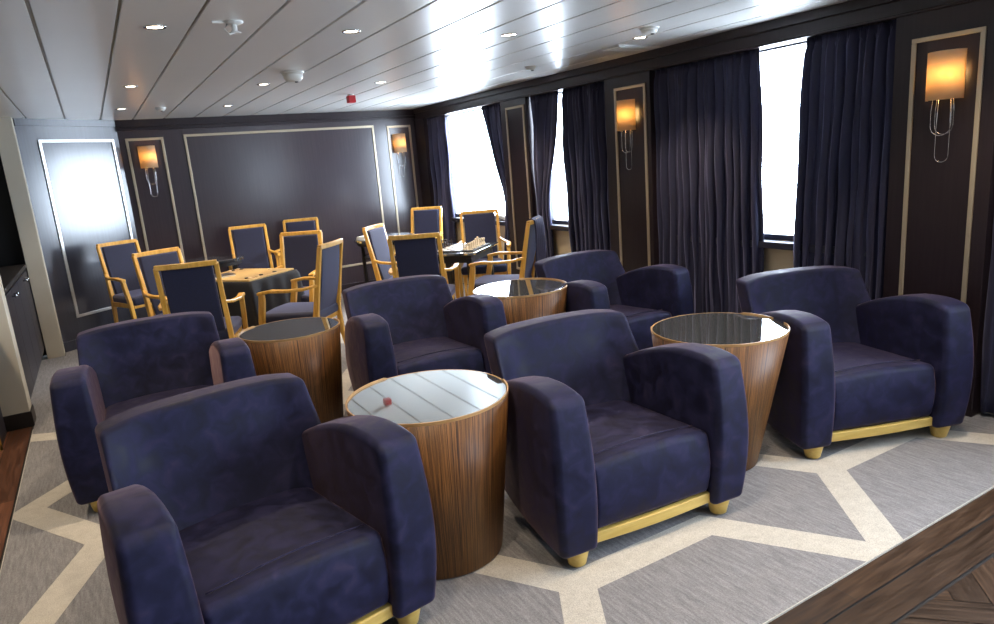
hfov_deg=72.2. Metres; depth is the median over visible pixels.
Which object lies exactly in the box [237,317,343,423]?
table
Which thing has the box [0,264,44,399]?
base cabinet
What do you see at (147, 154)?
wall sconce
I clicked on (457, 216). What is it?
window
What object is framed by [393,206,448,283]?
dining chair
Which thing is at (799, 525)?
carpet
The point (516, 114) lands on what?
trim
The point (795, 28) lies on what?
trim
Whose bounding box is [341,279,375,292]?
baseboard
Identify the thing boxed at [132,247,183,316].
dining chair
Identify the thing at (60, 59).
ceiling
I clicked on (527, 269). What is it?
dining chair
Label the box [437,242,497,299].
square table
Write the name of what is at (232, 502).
armchair
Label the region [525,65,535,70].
smoke detector
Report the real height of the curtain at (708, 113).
2.006 m
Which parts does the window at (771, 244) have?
sill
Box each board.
[215,268,293,281]
[437,243,489,251]
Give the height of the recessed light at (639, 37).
0.005 m
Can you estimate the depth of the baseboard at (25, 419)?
4.49 m
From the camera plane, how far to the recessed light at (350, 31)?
3.41 m
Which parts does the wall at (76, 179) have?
moulding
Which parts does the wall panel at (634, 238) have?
moulding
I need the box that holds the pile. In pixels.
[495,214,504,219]
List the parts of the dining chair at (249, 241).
leg, rail, backrest, leg, arm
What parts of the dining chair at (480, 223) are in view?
leg, leg, rail, backrest, seat, seat frame, leg, arm, leg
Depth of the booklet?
5.47 m
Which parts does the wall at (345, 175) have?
moulding, moulding, moulding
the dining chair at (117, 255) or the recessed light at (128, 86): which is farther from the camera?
the dining chair at (117, 255)
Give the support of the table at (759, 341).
on the carpet
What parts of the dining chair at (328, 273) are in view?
leg, arm, leg, seat, arm, leg, rail, backrest, seat frame, leg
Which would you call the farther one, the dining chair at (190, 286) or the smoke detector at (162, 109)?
the smoke detector at (162, 109)
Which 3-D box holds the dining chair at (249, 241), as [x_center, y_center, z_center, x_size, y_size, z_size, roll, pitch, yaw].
[-2.595,-0.426,7.323,0.568,0.984,0.583,-10,14,-22]
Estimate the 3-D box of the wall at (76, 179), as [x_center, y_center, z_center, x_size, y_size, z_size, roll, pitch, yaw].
[-4.069,-0.797,6.777,0.132,2.190,1.071,1,14,22]
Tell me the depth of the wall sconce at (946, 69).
3.25 m
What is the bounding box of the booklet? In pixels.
[215,272,235,278]
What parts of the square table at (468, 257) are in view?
leg, leg, leg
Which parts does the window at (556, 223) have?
sill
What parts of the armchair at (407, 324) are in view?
arm, backrest, seat, arm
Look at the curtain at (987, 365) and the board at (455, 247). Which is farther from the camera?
the board at (455, 247)
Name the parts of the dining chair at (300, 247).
leg, rail, backrest, seat, leg, arm, leg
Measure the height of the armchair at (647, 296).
0.762 m
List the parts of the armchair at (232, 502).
arm, backrest, seat, arm, rail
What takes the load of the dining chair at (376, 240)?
on the carpet
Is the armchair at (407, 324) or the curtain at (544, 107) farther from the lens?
the curtain at (544, 107)
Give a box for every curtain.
[427,115,455,280]
[481,103,511,273]
[530,91,557,257]
[561,81,610,252]
[654,48,763,313]
[793,19,896,299]
[980,219,993,413]
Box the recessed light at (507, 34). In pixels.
[501,33,516,36]
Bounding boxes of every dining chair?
[96,239,154,322]
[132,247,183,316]
[153,259,247,339]
[228,223,280,269]
[257,238,344,343]
[274,217,323,266]
[276,230,322,301]
[362,223,440,280]
[388,232,459,299]
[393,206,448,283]
[457,209,510,296]
[468,218,536,295]
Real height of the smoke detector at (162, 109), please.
0.039 m
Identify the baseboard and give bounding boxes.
[3,404,35,431]
[63,339,76,351]
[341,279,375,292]
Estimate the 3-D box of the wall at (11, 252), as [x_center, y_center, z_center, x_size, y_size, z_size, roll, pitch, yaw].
[-4.289,-0.501,5.596,0.830,2.170,3.200,-12,15,-29]
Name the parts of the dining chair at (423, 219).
leg, rail, backrest, leg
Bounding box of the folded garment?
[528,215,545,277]
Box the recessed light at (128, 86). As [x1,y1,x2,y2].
[123,85,137,87]
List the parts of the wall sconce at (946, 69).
lamp shade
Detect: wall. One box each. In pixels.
[0,156,46,355]
[14,117,147,352]
[117,118,422,305]
[448,120,992,413]
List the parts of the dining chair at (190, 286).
leg, rail, backrest, leg, seat, arm, seat frame, leg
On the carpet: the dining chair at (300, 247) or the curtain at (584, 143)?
the dining chair at (300, 247)
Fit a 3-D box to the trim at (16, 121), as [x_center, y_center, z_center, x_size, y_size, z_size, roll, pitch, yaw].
[-4.097,-1.809,6.509,0.022,0.069,1.041,1,14,22]
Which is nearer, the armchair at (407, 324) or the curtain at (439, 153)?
the armchair at (407, 324)
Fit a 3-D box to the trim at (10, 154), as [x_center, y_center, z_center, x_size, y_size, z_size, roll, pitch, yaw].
[-4.245,-0.642,6.199,0.138,2.170,0.180,-12,15,-29]
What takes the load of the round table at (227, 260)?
on the carpet
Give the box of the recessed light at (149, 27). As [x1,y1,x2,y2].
[143,25,166,29]
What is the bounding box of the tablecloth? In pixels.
[216,269,304,328]
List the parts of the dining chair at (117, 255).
leg, arm, rail, backrest, leg, seat frame, seat, leg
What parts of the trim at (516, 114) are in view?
moulding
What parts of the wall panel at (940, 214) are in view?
moulding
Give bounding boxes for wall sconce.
[137,145,157,196]
[392,133,406,176]
[616,99,635,169]
[925,48,966,161]
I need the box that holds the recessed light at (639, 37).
[632,36,646,39]
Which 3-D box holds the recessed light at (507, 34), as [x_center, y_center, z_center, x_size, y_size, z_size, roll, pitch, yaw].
[0.069,-1.568,3.855,0.096,0.005,0.096,-12,15,-29]
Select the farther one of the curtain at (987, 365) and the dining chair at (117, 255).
the dining chair at (117, 255)
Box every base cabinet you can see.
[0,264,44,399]
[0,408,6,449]
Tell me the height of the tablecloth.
0.412 m
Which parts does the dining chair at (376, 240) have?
leg, rail, backrest, arm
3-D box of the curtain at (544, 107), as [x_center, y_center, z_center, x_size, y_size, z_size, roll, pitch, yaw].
[0.506,-1.034,6.493,0.098,2.006,0.462,-12,15,-29]
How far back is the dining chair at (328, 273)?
5.07 m
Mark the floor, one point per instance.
(944, 573)
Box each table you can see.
[184,254,244,268]
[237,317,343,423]
[345,369,507,579]
[354,233,413,282]
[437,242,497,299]
[473,278,566,324]
[651,312,789,470]
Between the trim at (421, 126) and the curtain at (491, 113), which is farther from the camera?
the trim at (421, 126)
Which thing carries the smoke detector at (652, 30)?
attached to the ceiling
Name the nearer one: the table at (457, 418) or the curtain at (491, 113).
the table at (457, 418)
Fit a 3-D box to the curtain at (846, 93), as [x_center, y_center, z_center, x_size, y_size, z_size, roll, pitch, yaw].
[2.013,-0.583,3.984,0.106,2.008,0.646,-12,15,-29]
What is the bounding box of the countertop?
[0,264,25,293]
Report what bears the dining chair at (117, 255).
on the carpet
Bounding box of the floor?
[0,283,993,623]
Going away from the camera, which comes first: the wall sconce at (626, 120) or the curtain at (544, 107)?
the wall sconce at (626, 120)
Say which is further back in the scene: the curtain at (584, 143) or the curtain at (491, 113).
the curtain at (491, 113)
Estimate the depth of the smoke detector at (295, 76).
4.57 m
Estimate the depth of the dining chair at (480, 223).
6.93 m
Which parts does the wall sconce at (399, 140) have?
lamp shade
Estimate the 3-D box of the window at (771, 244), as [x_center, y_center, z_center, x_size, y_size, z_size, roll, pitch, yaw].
[1.763,-1.066,4.438,0.170,1.280,1.490,-12,15,-29]
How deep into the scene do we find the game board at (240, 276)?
5.50 m
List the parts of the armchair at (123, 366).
arm, backrest, seat, arm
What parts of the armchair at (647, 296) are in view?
backrest, arm, seat, arm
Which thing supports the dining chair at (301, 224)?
on the carpet
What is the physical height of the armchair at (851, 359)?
0.762 m
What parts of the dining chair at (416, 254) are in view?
leg, rail, backrest, leg, seat, arm, leg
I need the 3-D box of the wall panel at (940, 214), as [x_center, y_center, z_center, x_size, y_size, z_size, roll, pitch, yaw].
[2.296,-0.488,3.528,0.142,2.036,0.490,-12,15,-29]
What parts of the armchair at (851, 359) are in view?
arm, backrest, rail, seat, arm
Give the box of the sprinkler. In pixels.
[212,20,242,34]
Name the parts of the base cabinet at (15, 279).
door, door, door, door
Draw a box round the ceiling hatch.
[602,44,660,50]
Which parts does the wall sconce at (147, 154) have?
lamp shade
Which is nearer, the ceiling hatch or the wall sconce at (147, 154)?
the ceiling hatch
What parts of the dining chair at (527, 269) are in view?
leg, leg, arm, seat, arm, leg, backrest, leg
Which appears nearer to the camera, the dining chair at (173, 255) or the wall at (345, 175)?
the dining chair at (173, 255)
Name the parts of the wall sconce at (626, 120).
lamp shade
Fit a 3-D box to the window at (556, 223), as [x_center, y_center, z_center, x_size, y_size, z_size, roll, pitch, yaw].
[0.664,-1.394,6.268,0.170,1.280,0.910,-12,15,-29]
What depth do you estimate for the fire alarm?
6.27 m
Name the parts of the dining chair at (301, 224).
rail, backrest, leg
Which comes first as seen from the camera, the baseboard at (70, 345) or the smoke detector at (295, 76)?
the smoke detector at (295, 76)
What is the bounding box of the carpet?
[0,281,993,623]
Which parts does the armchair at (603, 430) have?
arm, backrest, seat, rail, arm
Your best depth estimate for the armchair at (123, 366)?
3.68 m
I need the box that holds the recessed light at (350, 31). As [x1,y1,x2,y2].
[342,29,360,33]
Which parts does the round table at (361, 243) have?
leg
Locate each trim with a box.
[0,117,64,358]
[0,276,31,416]
[12,118,115,126]
[115,109,414,131]
[413,0,977,119]
[415,119,434,206]
[500,97,536,277]
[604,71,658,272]
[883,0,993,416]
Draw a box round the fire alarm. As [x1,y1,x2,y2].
[346,94,355,102]
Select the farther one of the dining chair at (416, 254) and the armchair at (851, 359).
the dining chair at (416, 254)
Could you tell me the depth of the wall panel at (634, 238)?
5.37 m
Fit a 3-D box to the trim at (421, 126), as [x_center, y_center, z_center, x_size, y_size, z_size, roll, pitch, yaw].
[-0.844,-1.427,8.767,0.130,2.036,0.250,-12,15,-29]
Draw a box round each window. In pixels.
[445,108,504,225]
[547,92,583,231]
[677,41,865,256]
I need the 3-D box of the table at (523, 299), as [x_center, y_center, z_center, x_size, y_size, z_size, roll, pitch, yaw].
[0.177,0.149,4.564,0.625,0.651,0.625,-12,15,-29]
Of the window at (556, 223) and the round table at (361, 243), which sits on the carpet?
the round table at (361, 243)
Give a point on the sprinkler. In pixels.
(233, 23)
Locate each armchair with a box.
[49,311,255,511]
[95,373,436,623]
[342,275,506,390]
[484,309,748,566]
[534,250,693,349]
[736,265,973,458]
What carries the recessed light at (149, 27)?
in the ceiling
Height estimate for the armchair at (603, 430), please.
0.762 m
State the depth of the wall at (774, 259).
6.48 m
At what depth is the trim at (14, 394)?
4.43 m
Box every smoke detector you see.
[155,107,165,111]
[281,70,303,82]
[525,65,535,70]
[639,26,659,34]
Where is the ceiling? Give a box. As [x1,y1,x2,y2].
[0,0,849,119]
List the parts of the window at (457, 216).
sill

